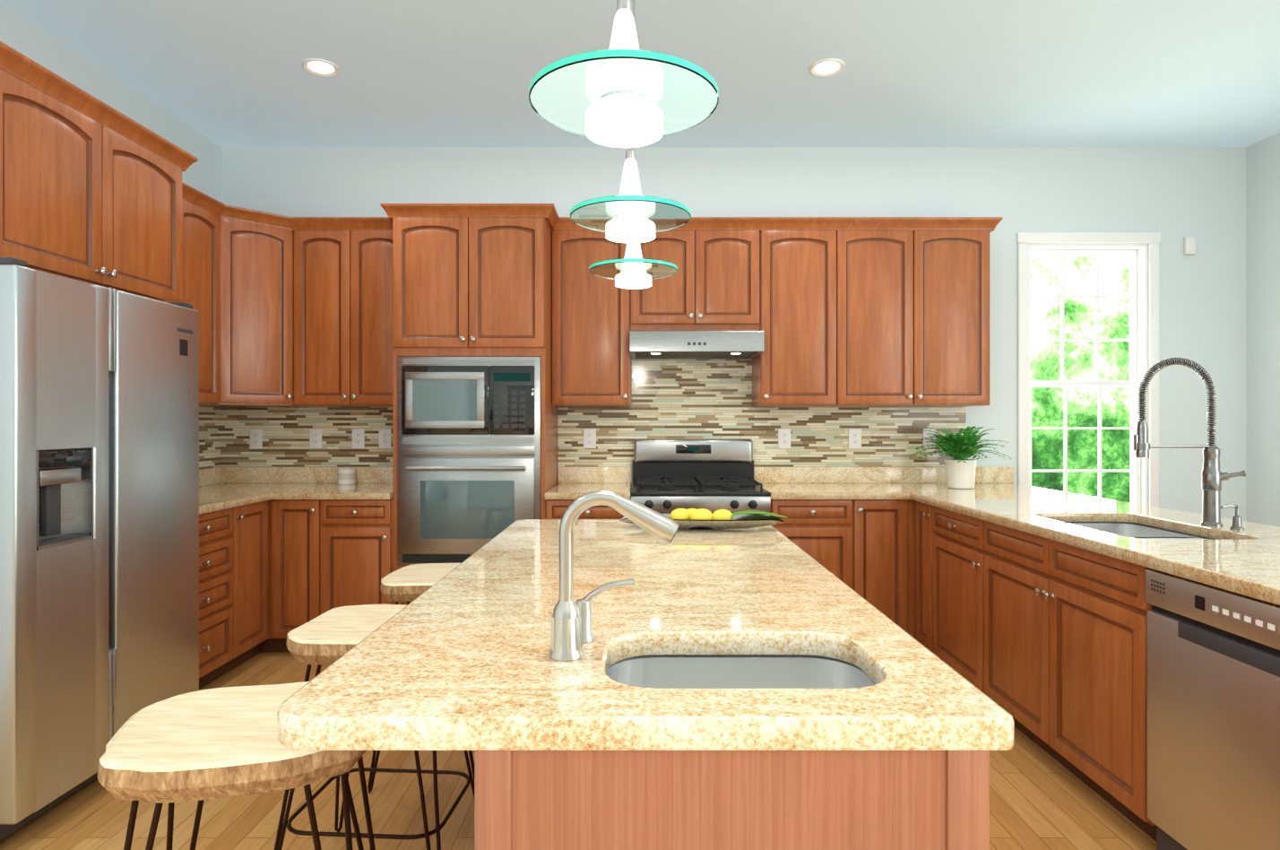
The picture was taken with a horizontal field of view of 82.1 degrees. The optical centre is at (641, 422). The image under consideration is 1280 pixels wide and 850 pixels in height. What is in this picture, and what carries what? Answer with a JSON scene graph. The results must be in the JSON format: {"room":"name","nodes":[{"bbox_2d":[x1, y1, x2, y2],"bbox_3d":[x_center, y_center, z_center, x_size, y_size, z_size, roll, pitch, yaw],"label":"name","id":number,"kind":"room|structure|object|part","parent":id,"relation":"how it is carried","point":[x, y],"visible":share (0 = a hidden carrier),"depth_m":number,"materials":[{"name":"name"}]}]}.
{"room":"kitchen","nodes":[
{"label":"kitchen","id":0,"kind":"room"},
{"bbox_2d":[0,2,222,468],"bbox_3d":[-2.747,-0.225,0.640,0.140,3.050,8.360,0,0,0],"label":"wall","id":1,"kind":"structure","parent":0,"point":[204,175],"depth_m":3.74,"materials":[{"name":"white paint"}]},
{"bbox_2d":[0,41,190,303],"bbox_3d":[-2.363,-0.859,2.795,0.626,0.680,0.990,0,0,0],"label":"upper cabinet","id":2,"kind":"object","parent":1,"relation":"attached to","point":[90,194],"depth_m":2.72,"materials":[{"name":"brown wood"}]},
{"bbox_2d":[190,186,222,406],"bbox_3d":[-2.502,-0.649,3.680,0.348,1.100,0.776,0,0,0],"label":"upper cabinet","id":3,"kind":"object","parent":1,"relation":"attached to","point":[205,211],"depth_m":3.94,"materials":[{"name":"brown wood"}]},
{"bbox_2d":[198,467,222,485],"bbox_3d":[-2.665,0.334,3.894,0.021,0.103,1.528,0,0,0],"label":"backsplash","id":4,"kind":"structure","parent":1,"relation":"attached to","point":[207,476],"depth_m":4.51,"materials":[{"name":"beige stone"}]},
{"bbox_2d":[222,203,294,406],"bbox_3d":[-2.201,-0.653,4.204,0.283,1.093,0.283,0,0,0],"label":"upper cabinet","id":5,"kind":"object","parent":1,"relation":"attached to","point":[258,246],"depth_m":4.20,"materials":[{"name":"brown wood"}]},
{"bbox_2d":[215,406,311,410],"bbox_3d":[-2.372,-0.649,4.374,0.608,1.100,0.608,0,0,0],"label":"upper cabinet","id":6,"kind":"object","parent":1,"relation":"attached to","point":[216,408],"depth_m":4.67,"materials":[{"name":"brown wood"}]},
{"bbox_2d":[0,652,1157,849],"bbox_3d":[0.587,1.330,0.640,6.807,0.060,8.360,0,0,0],"label":"floor","id":7,"kind":"structure","parent":0,"point":[1040,798],"depth_m":2.44,"materials":[{"name":"brown wood"}]},
{"bbox_2d":[0,257,198,840],"bbox_3d":[-2.246,0.404,2.632,0.782,1.792,0.910,0,0,0],"label":"refrigerator","id":8,"kind":"object","parent":7,"relation":"on","point":[99,516],"visible":0.83,"depth_m":2.47,"materials":[{"name":"grey metal"}]},
{"bbox_2d":[198,521,240,689],"bbox_3d":[-2.366,0.865,3.414,0.618,0.872,0.589,0,0,0],"label":"base cabinet","id":9,"kind":"object","parent":7,"relation":"on","point":[219,541],"depth_m":3.59,"materials":[{"name":"brown wood"}]},
{"bbox_2d":[97,681,375,849],"bbox_3d":[-0.750,0.935,1.429,0.489,0.730,0.420,0,0,-14],"label":"stool","id":10,"kind":"object","parent":7,"relation":"on","point":[201,746],"visible":0.75,"depth_m":1.30,"materials":[{"name":"brown wood"}]},
{"bbox_2d":[240,521,268,664],"bbox_3d":[-2.366,0.865,3.880,0.618,0.872,0.341,0,0,0],"label":"base cabinet","id":11,"kind":"object","parent":7,"relation":"on","point":[254,535],"depth_m":3.91,"materials":[{"name":"brown wood"}]},
{"bbox_2d":[268,521,322,652],"bbox_3d":[-1.928,0.865,4.369,0.298,0.872,0.618,0,0,0],"label":"base cabinet","id":12,"kind":"object","parent":7,"relation":"on","point":[295,548],"depth_m":4.06,"materials":[{"name":"brown wood"}]},
{"bbox_2d":[322,496,397,613],"bbox_3d":[-1.581,0.865,4.369,0.396,0.872,0.618,0,0,0],"label":"base cabinet","id":13,"kind":"object","parent":7,"relation":"on","point":[359,548],"depth_m":4.06,"materials":[{"name":"brown wood"}]},
{"bbox_2d":[198,482,397,521],"bbox_3d":[-2.030,0.406,3.901,1.292,0.040,1.553,0,0,0],"label":"countertop","id":14,"kind":"structure","parent":13,"relation":"on","point":[223,501],"depth_m":4.06,"materials":[{"name":"beige stone"}]},
{"bbox_2d":[337,467,355,484],"bbox_3d":[-1.840,0.337,4.585,0.107,0.096,0.107,0,0,0],"label":"candle jar","id":15,"kind":"object","parent":14,"relation":"on","point":[346,476],"visible":1,"depth_m":4.54,"materials":[{"name":"white"}]},
{"bbox_2d":[274,604,474,849],"bbox_3d":[-0.738,0.935,2.110,0.494,0.730,0.419,0,0,4],"label":"stool","id":16,"kind":"object","parent":7,"relation":"on","point":[331,636],"visible":0.58,"depth_m":1.98,"materials":[{"name":"brown wood"}]},
{"bbox_2d":[394,561,411,605],"bbox_3d":[-0.958,1.046,4.369,0.835,0.508,0.618,0,0,0],"label":"base cabinet","id":17,"kind":"object","parent":7,"relation":"on","point":[396,566],"depth_m":4.07,"materials":[{"name":"brown wood"}]},
{"bbox_2d":[367,562,460,792],"bbox_3d":[-0.730,0.935,2.790,0.509,0.730,0.442,0,0,0],"label":"stool","id":18,"kind":"object","parent":7,"relation":"on","point":[409,583],"visible":0.29,"depth_m":2.63,"materials":[{"name":"brown wood"}]},
{"bbox_2d":[541,485,631,518],"bbox_3d":[-0.299,0.865,4.369,0.468,0.872,0.618,0,0,0],"label":"base cabinet","id":19,"kind":"object","parent":7,"relation":"on","point":[550,509],"depth_m":4.06,"materials":[{"name":"brown wood"}]},
{"bbox_2d":[544,482,631,500],"bbox_3d":[-0.298,0.406,4.357,0.470,0.040,0.643,0,0,0],"label":"countertop","id":20,"kind":"structure","parent":19,"relation":"on","point":[562,490],"depth_m":4.25,"materials":[{"name":"beige stone"}]},
{"bbox_2d":[631,439,770,515],"bbox_3d":[0.324,0.688,4.318,0.769,1.165,0.700,0,0,0],"label":"gas range","id":21,"kind":"object","parent":7,"relation":"on","point":[711,475],"visible":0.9,"depth_m":4.59,"materials":[{"name":"grey metal"}]},
{"bbox_2d":[459,741,1014,849],"bbox_3d":[0.142,0.864,1.929,0.723,0.872,1.940,0,0,0],"label":"kitchen island","id":22,"kind":"object","parent":7,"relation":"on","point":[529,795],"depth_m":0.97,"materials":[{"name":"granite"},{"name":"stained maple wood"}]},
{"bbox_2d":[276,518,1014,750],"bbox_3d":[-0.004,0.408,1.944,0.992,0.044,1.973,0,0,0],"label":"island countertop","id":23,"kind":"structure","parent":22,"relation":"on","point":[738,634],"depth_m":1.23,"materials":[{"name":"beige stone"}]},
{"bbox_2d":[545,490,682,658],"bbox_3d":[-0.046,0.249,1.254,0.215,0.273,0.135,0,0,0],"label":"faucet","id":24,"kind":"object","parent":23,"relation":"on","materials":[{"name":"silver metal"}]},
{"bbox_2d":[619,508,787,530],"bbox_3d":[0.221,0.348,2.660,0.610,0.074,0.176,0,0,0],"label":"dish","id":25,"kind":"object","parent":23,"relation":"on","point":[701,519],"visible":0.83,"depth_m":2.63,"materials":[{"name":"silver metal"}]},
{"bbox_2d":[769,500,856,592],"bbox_3d":[0.940,0.865,4.369,0.457,0.872,0.618,0,0,0],"label":"base cabinet","id":26,"kind":"object","parent":7,"relation":"on","point":[841,561],"depth_m":4.06,"materials":[{"name":"brown wood"}]},
{"bbox_2d":[856,553,910,634],"bbox_3d":[1.345,0.865,4.369,0.352,0.872,0.618,0,0,0],"label":"base cabinet","id":27,"kind":"object","parent":7,"relation":"on","point":[890,595],"depth_m":4.06,"materials":[{"name":"brown wood"}]},
{"bbox_2d":[910,586,928,648],"bbox_3d":[1.815,0.865,3.920,0.629,0.872,0.225,0,0,0],"label":"base cabinet","id":28,"kind":"object","parent":7,"relation":"on","point":[919,602],"depth_m":3.98,"materials":[{"name":"brown wood"}]},
{"bbox_2d":[928,596,982,691],"bbox_3d":[1.815,0.865,3.521,0.629,0.872,0.572,0,0,0],"label":"base cabinet","id":29,"kind":"object","parent":7,"relation":"on","point":[955,640],"depth_m":3.50,"materials":[{"name":"brown wood"}]},
{"bbox_2d":[758,482,1279,729],"bbox_3d":[1.535,0.406,2.799,1.651,0.040,3.758,0,0,0],"label":"countertop","id":30,"kind":"structure","parent":29,"relation":"on","point":[1057,576],"depth_m":2.90,"materials":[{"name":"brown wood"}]},
{"bbox_2d":[908,425,1011,488],"bbox_3d":[1.853,0.204,4.311,0.579,0.363,0.600,0,0,0],"label":"potted fern","id":31,"kind":"object","parent":30,"relation":"on","point":[960,467],"visible":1,"depth_m":4.24,"materials":[{"name":"green plant"}]},
{"bbox_2d":[1133,357,1247,528],"bbox_3d":[2.041,0.071,2.716,0.378,0.629,0.163,0,0,0],"label":"faucet","id":32,"kind":"object","parent":30,"relation":"on","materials":[{"name":"silver metal"}]},
{"bbox_2d":[1219,503,1244,529],"bbox_3d":[2.132,0.341,2.655,0.076,0.089,0.040,0,0,0],"label":"soap dispenser","id":33,"kind":"object","parent":30,"relation":"on","point":[1236,518],"depth_m":2.65,"materials":[{"name":"silver metal"}]},
{"bbox_2d":[982,629,1157,841],"bbox_3d":[1.815,1.000,2.711,0.629,0.600,1.048,0,0,0],"label":"base cabinet","id":34,"kind":"object","parent":7,"relation":"on","point":[1107,750],"depth_m":2.56,"materials":[{"name":"brown wood"}]},
{"bbox_2d":[1145,569,1279,849],"bbox_3d":[1.796,0.855,1.880,0.609,0.846,0.604,0,0,0],"label":"dishwasher","id":35,"kind":"object","parent":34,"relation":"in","point":[1213,717],"visible":1,"depth_m":1.93,"materials":[{"name":"grey metal"}]},
{"bbox_2d":[0,0,1279,147],"bbox_3d":[0.587,-1.790,0.640,6.807,0.080,8.360,0,0,0],"label":"ceiling","id":36,"kind":"structure","parent":0,"point":[930,73],"depth_m":3.61,"materials":[{"name":"grey paint"}]},
{"bbox_2d":[302,58,339,76],"bbox_3d":[-1.580,-1.744,3.620,0.172,0.010,0.172,0,0,0],"label":"recessed light","id":37,"kind":"object","parent":36,"relation":"in","point":[321,67],"visible":1,"depth_m":3.61,"materials":[{"name":"white"}]},
{"bbox_2d":[528,0,718,147],"bbox_3d":[-0.030,-1.115,1.249,0.321,1.268,0.321,0,0,0],"label":"pendant light","id":38,"kind":"object","parent":36,"relation":"hanging from","point":[623,91],"visible":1,"depth_m":1.20,"materials":[{"name":"white glass"}]},
{"bbox_2d":[570,0,691,242],"bbox_3d":[-0.030,-1.115,1.950,0.321,1.268,0.321,0,0,0],"label":"pendant light","id":39,"kind":"object","parent":36,"relation":"hanging from","point":[629,213],"visible":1,"depth_m":1.91,"materials":[{"name":"white glass"}]},
{"bbox_2d":[588,0,677,288],"bbox_3d":[-0.030,-1.115,2.640,0.321,1.268,0.321,0,0,0],"label":"pendant light","id":40,"kind":"object","parent":36,"relation":"hanging from","point":[633,268],"visible":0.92,"depth_m":2.60,"materials":[{"name":"white glass"}]},
{"bbox_2d":[809,58,845,76],"bbox_3d":[0.913,-1.744,3.620,0.172,0.010,0.172,0,0,0],"label":"recessed light","id":41,"kind":"object","parent":36,"relation":"in","point":[827,67],"visible":0.98,"depth_m":3.61,"materials":[{"name":"white"}]},
{"bbox_2d":[222,147,1244,520],"bbox_3d":[0.588,-0.225,4.750,6.510,3.050,0.140,0,0,0],"label":"wall","id":42,"kind":"structure","parent":0,"point":[1219,306],"depth_m":4.68,"materials":[{"name":"white paint"}]},
{"bbox_2d":[249,428,262,448],"bbox_3d":[-2.450,0.103,4.665,0.080,0.124,0.009,0,0,0],"label":"electrical outlet","id":43,"kind":"object","parent":42,"relation":"attached to","point":[255,437],"visible":1,"depth_m":4.66,"materials":[{"name":"white plastic"}]},
{"bbox_2d":[309,428,321,448],"bbox_3d":[-2.070,0.103,4.665,0.080,0.124,0.009,0,0,0],"label":"electrical outlet","id":44,"kind":"object","parent":42,"relation":"attached to","point":[315,437],"visible":1,"depth_m":4.66,"materials":[{"name":"white plastic"}]},
{"bbox_2d":[294,216,397,410],"bbox_3d":[-1.726,-0.649,4.504,0.684,1.100,0.348,0,0,0],"label":"upper cabinet","id":45,"kind":"object","parent":42,"relation":"attached to","point":[342,264],"depth_m":4.33,"materials":[{"name":"brown wood"}]},
{"bbox_2d":[352,428,364,448],"bbox_3d":[-1.800,0.103,4.665,0.080,0.124,0.009,0,0,0],"label":"electrical outlet","id":46,"kind":"object","parent":42,"relation":"attached to","point":[358,437],"visible":1,"depth_m":4.66,"materials":[{"name":"white plastic"}]},
{"bbox_2d":[378,428,391,448],"bbox_3d":[-1.630,0.103,4.665,0.080,0.124,0.009,0,0,0],"label":"electrical outlet","id":47,"kind":"object","parent":42,"relation":"attached to","point":[384,437],"visible":1,"depth_m":4.66,"materials":[{"name":"white plastic"}]},
{"bbox_2d":[390,203,552,367],"bbox_3d":[-0.958,-0.783,4.369,0.835,0.832,0.618,0,0,0],"label":"upper cabinet","id":48,"kind":"object","parent":42,"relation":"attached to","point":[468,280],"depth_m":4.06,"materials":[{"name":"brown wood"}]},
{"bbox_2d":[397,356,540,564],"bbox_3d":[-0.958,0.212,4.321,0.792,1.152,0.658,0,0,0],"label":"wall oven","id":49,"kind":"object","parent":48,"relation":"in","point":[468,456],"visible":0.9,"depth_m":4.05,"materials":[{"name":"grey metal"}]},
{"bbox_2d":[583,428,596,448],"bbox_3d":[-0.331,0.103,4.665,0.080,0.124,0.009,0,0,0],"label":"electrical outlet","id":50,"kind":"object","parent":42,"relation":"attached to","point":[589,437],"visible":1,"depth_m":4.66,"materials":[{"name":"white plastic"}]},
{"bbox_2d":[548,216,634,410],"bbox_3d":[-0.302,-0.649,4.504,0.462,1.100,0.348,0,0,0],"label":"upper cabinet","id":51,"kind":"object","parent":42,"relation":"attached to","point":[591,366],"depth_m":4.33,"materials":[{"name":"brown wood"}]},
{"bbox_2d":[222,464,1013,482],"bbox_3d":[-0.158,0.334,4.668,5.034,0.103,0.020,0,0,0],"label":"backsplash","id":52,"kind":"structure","parent":42,"relation":"attached to","point":[230,472],"depth_m":4.66,"materials":[{"name":"beige stone"}]},
{"bbox_2d":[631,216,763,329],"bbox_3d":[0.314,-0.865,4.504,0.767,0.668,0.348,0,0,0],"label":"upper cabinet","id":53,"kind":"object","parent":42,"relation":"attached to","point":[718,282],"depth_m":4.33,"materials":[{"name":"brown wood"}]},
{"bbox_2d":[629,329,764,358],"bbox_3d":[0.315,-0.464,4.428,0.767,0.128,0.480,0,0,0],"label":"range hood","id":54,"kind":"object","parent":53,"relation":"attached to","point":[696,343],"visible":1,"depth_m":4.19,"materials":[{"name":"silver metal"}]},
{"bbox_2d":[778,428,790,448],"bbox_3d":[0.906,0.103,4.665,0.080,0.124,0.009,0,0,0],"label":"electrical outlet","id":55,"kind":"object","parent":42,"relation":"attached to","point":[783,437],"visible":1,"depth_m":4.66,"materials":[{"name":"white plastic"}]},
{"bbox_2d":[749,216,838,410],"bbox_3d":[0.925,-0.649,4.504,0.451,1.100,0.348,0,0,0],"label":"upper cabinet","id":56,"kind":"object","parent":42,"relation":"attached to","point":[799,363],"depth_m":4.33,"materials":[{"name":"brown wood"}]},
{"bbox_2d":[848,428,861,448],"bbox_3d":[1.354,0.103,4.665,0.080,0.124,0.009,0,0,0],"label":"electrical outlet","id":57,"kind":"object","parent":42,"relation":"attached to","point":[854,437],"visible":1,"depth_m":4.66,"materials":[{"name":"white plastic"}]},
{"bbox_2d":[828,216,993,410],"bbox_3d":[1.604,-0.649,4.504,0.907,1.100,0.348,0,0,0],"label":"upper cabinet","id":58,"kind":"object","parent":42,"relation":"attached to","point":[914,291],"depth_m":4.33,"materials":[{"name":"brown wood"}]},
{"bbox_3d":[-0.282,-1.165,3.463,4.785,0.068,2.430,0,0,0],"label":"crown moulding","id":59,"kind":"part","parent":58,"relation":"part of","materials":[{"name":"brown wood"}]},
{"bbox_2d":[923,428,935,448],"bbox_3d":[1.826,0.103,4.665,0.080,0.124,0.009,0,0,0],"label":"electrical outlet","id":60,"kind":"object","parent":42,"relation":"attached to","point":[925,435],"visible":0.69,"depth_m":4.66,"materials":[{"name":"white plastic"}]},
{"bbox_2d":[1016,232,1160,507],"bbox_3d":[2.837,-0.233,4.724,0.934,1.945,0.192,0,0,0],"label":"window","id":61,"kind":"structure","parent":42,"relation":"in","point":[1144,315],"depth_m":4.68,"materials":[{"name":"white wood"}]},
{"bbox_2d":[1184,236,1195,254],"bbox_3d":[3.480,-1.120,4.666,0.066,0.110,0.024,0,0,0],"label":"sensor","id":62,"kind":"object","parent":42,"relation":"attached to","point":[1189,245],"visible":0.96,"depth_m":4.65,"materials":[{"name":"white plastic"}]},
{"bbox_2d":[1244,132,1279,527],"bbox_3d":[3.920,-0.225,0.640,0.140,3.050,8.360,0,0,0],"label":"wall","id":63,"kind":"structure","parent":0,"point":[1262,158],"depth_m":4.56,"materials":[{"name":"white paint"}]},
{"label":"outside","id":64,"kind":"structure","parent":0,"visible":0},
{"bbox_2d":[1029,255,1130,501],"bbox_3d":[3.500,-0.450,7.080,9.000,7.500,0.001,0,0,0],"label":"window glass","id":65,"kind":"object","parent":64,"point":[1087,261],"depth_m":7.08,"materials":[{"name":"clear glass"}]}
]}

